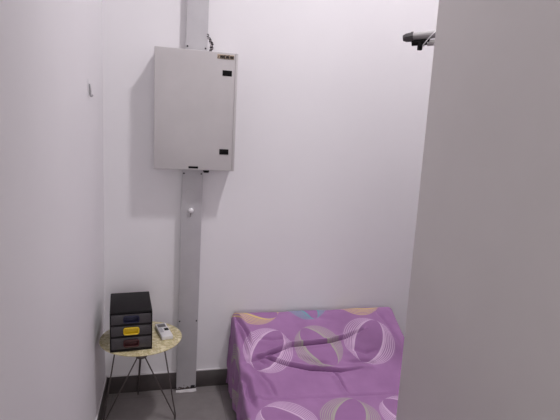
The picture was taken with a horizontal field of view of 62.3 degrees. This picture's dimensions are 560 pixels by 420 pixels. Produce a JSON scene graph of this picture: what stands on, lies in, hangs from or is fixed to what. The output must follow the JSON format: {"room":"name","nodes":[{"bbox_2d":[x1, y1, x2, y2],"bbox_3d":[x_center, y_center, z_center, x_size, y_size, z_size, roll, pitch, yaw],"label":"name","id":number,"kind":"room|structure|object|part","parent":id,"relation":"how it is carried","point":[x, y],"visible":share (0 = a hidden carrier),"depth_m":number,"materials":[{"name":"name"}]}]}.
{"room":"bedroom","nodes":[
{"label":"bedroom","id":0,"kind":"room"},
{"bbox_2d":[0,0,104,419],"bbox_3d":[-0.448,-0.461,0.341,0.100,3.750,4.100,1,10,-14],"label":"wall","id":1,"kind":"structure","parent":0,"point":[52,283],"depth_m":1.29,"materials":[{"name":"paint"}]},
{"bbox_2d":[88,79,92,96],"bbox_3d":[-0.784,-0.503,1.911,0.014,0.072,0.036,3,9,0],"label":"wall hook","id":2,"kind":"object","parent":1,"relation":"attached to","point":[89,85],"visible":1,"depth_m":1.90,"materials":[{"name":"white plastic"}]},
{"bbox_2d":[95,376,107,419],"bbox_3d":[-0.500,1.330,0.694,0.012,0.100,3.988,1,10,-14],"label":"baseboard","id":3,"kind":"structure","parent":1,"relation":"attached to","point":[104,397],"depth_m":2.43,"materials":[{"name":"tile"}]},
{"bbox_2d":[102,384,236,419],"bbox_3d":[0.748,1.443,1.031,2.800,0.100,4.200,1,10,-14],"label":"floor","id":4,"kind":"structure","parent":0,"point":[207,402],"depth_m":2.54,"materials":[{"name":"grey tile"}]},
{"bbox_2d":[99,321,181,419],"bbox_3d":[-0.715,0.860,2.390,0.400,0.449,0.424,1,10,-14],"label":"side table","id":5,"kind":"object","parent":4,"relation":"on","point":[158,345],"visible":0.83,"depth_m":2.32,"materials":[{"name":"beige stone"}]},
{"bbox_3d":[-0.804,0.867,2.338,0.174,0.438,0.016,-2,10,-26],"label":"leg","id":6,"kind":"part","parent":5,"relation":"part of","materials":[{"name":"brown metal"}]},
{"bbox_2d":[110,291,151,352],"bbox_3d":[-0.738,0.547,2.289,0.190,0.196,0.279,0,10,-19],"label":"drawer unit","id":7,"kind":"object","parent":5,"relation":"on","point":[131,312],"visible":1,"depth_m":2.18,"materials":[{"name":"grey plastic"}]},
{"bbox_3d":[-0.735,0.488,2.280,0.177,0.048,0.254,0,10,-19],"label":"drawer","id":8,"kind":"part","parent":7,"relation":"part of","materials":[{"name":"grey plastic"}]},
{"bbox_3d":[-0.738,0.544,2.289,0.177,0.048,0.254,0,10,-19],"label":"drawer","id":9,"kind":"part","parent":7,"relation":"part of","materials":[{"name":"grey plastic"}]},
{"bbox_3d":[-0.695,0.565,2.165,0.073,0.038,0.015,0,10,-19],"label":"handle","id":10,"kind":"part","parent":7,"relation":"part of","materials":[{"name":"yellow plastic"}]},
{"bbox_3d":[-0.741,0.605,2.299,0.177,0.056,0.254,0,10,-19],"label":"drawer","id":11,"kind":"part","parent":7,"relation":"part of","materials":[{"name":"grey plastic"}]},
{"bbox_3d":[-0.698,0.626,2.175,0.073,0.038,0.015,0,10,-19],"label":"handle","id":12,"kind":"part","parent":7,"relation":"part of","materials":[{"name":"red plastic"}]},
{"bbox_3d":[-0.692,0.509,2.156,0.073,0.038,0.015,0,10,-19],"label":"handle","id":13,"kind":"part","parent":7,"relation":"part of","materials":[{"name":"blue plastic"}]},
{"bbox_3d":[-0.752,0.845,2.493,0.014,0.441,0.207,-1,10,-21],"label":"leg","id":14,"kind":"part","parent":5,"relation":"part of","materials":[{"name":"brown metal"}]},
{"bbox_3d":[-0.616,0.869,2.382,0.169,0.438,0.016,3,9,-1],"label":"leg","id":15,"kind":"part","parent":5,"relation":"part of","materials":[{"name":"brown metal"}]},
{"bbox_2d":[155,323,172,339],"bbox_3d":[-0.600,0.625,2.390,0.057,0.024,0.163,-2,11,-27],"label":"remote control","id":16,"kind":"object","parent":5,"relation":"on","point":[164,332],"visible":1,"depth_m":2.36,"materials":[{"name":"white plastic"}]},
{"bbox_2d":[226,307,403,419],"bbox_3d":[0.340,0.914,2.324,1.073,0.477,1.117,1,10,-14],"label":"sofa","id":17,"kind":"object","parent":4,"relation":"on","point":[337,364],"visible":0.89,"depth_m":2.49,"materials":[{"name":"purple fabric"}]},
{"bbox_2d":[102,0,438,376],"bbox_3d":[0.361,-0.804,2.677,2.800,3.750,0.100,1,10,-14],"label":"wall","id":18,"kind":"structure","parent":0,"point":[317,208],"depth_m":2.63,"materials":[{"name":"paint"}]},
{"bbox_2d":[107,369,227,393],"bbox_3d":[0.278,1.003,2.921,2.600,0.100,0.012,1,10,-14],"label":"baseboard","id":19,"kind":"structure","parent":18,"relation":"attached to","point":[148,382],"depth_m":2.67,"materials":[{"name":"tile"}]},
{"bbox_2d":[108,367,226,376],"bbox_3d":[0.287,0.950,2.916,2.588,0.007,0.009,1,10,-14],"label":"trim","id":20,"kind":"structure","parent":18,"relation":"attached to","point":[223,367],"depth_m":2.67,"materials":[{"name":"white"}]},
{"bbox_2d":[176,0,208,392],"bbox_3d":[-0.434,-0.801,2.396,0.116,3.750,0.060,1,10,-14],"label":"duct","id":21,"kind":"object","parent":18,"relation":"attached to","point":[197,14],"visible":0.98,"depth_m":2.56,"materials":[{"name":"grey paint"}]},
{"bbox_2d":[187,207,194,216],"bbox_3d":[-0.482,0.012,2.509,0.041,0.057,0.022,1,10,-14],"label":"hook","id":22,"kind":"object","parent":21,"relation":"attached to","point":[190,210],"visible":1,"depth_m":2.51,"materials":[{"name":"white plastic"}]},
{"bbox_2d":[207,34,213,50],"bbox_3d":[-0.365,-0.858,2.398,0.043,0.114,0.021,3,9,-2],"label":"cord","id":23,"kind":"object","parent":21,"relation":"attached to","point":[209,38],"visible":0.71,"depth_m":2.39,"materials":[{"name":"black plastic"}]},
{"bbox_2d":[154,46,237,172],"bbox_3d":[-0.442,-0.505,2.413,0.412,0.614,0.124,1,10,-14],"label":"electrical box","id":24,"kind":"object","parent":18,"relation":"attached to","point":[195,91],"visible":1,"depth_m":2.35,"materials":[{"name":"beige metal"}]},
{"bbox_2d":[218,55,233,58],"bbox_3d":[-0.275,-0.774,2.345,0.081,0.019,0.004,1,10,-14],"label":"print","id":25,"kind":"object","parent":24,"relation":"attached to","point":[219,56],"depth_m":2.34,"materials":[{"name":"brown"}]},
{"bbox_2d":[396,0,559,419],"bbox_3d":[0.882,-0.353,0.116,0.129,3.750,2.800,1,10,-14],"label":"wall","id":26,"kind":"structure","parent":0,"point":[482,337],"depth_m":1.20,"materials":[{"name":"white paint"}]},
{"bbox_3d":[2.171,-0.430,0.999,0.100,3.750,4.100,1,10,-14],"label":"wall","id":27,"kind":"structure","parent":0,"visible":0},
{"bbox_2d":[403,30,435,50],"bbox_3d":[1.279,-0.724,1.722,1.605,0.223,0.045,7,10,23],"label":"security camera","id":28,"kind":"object","parent":27,"relation":"attached to","point":[418,39],"visible":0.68,"depth_m":2.00,"materials":[{"name":"black plastic"}]}
]}

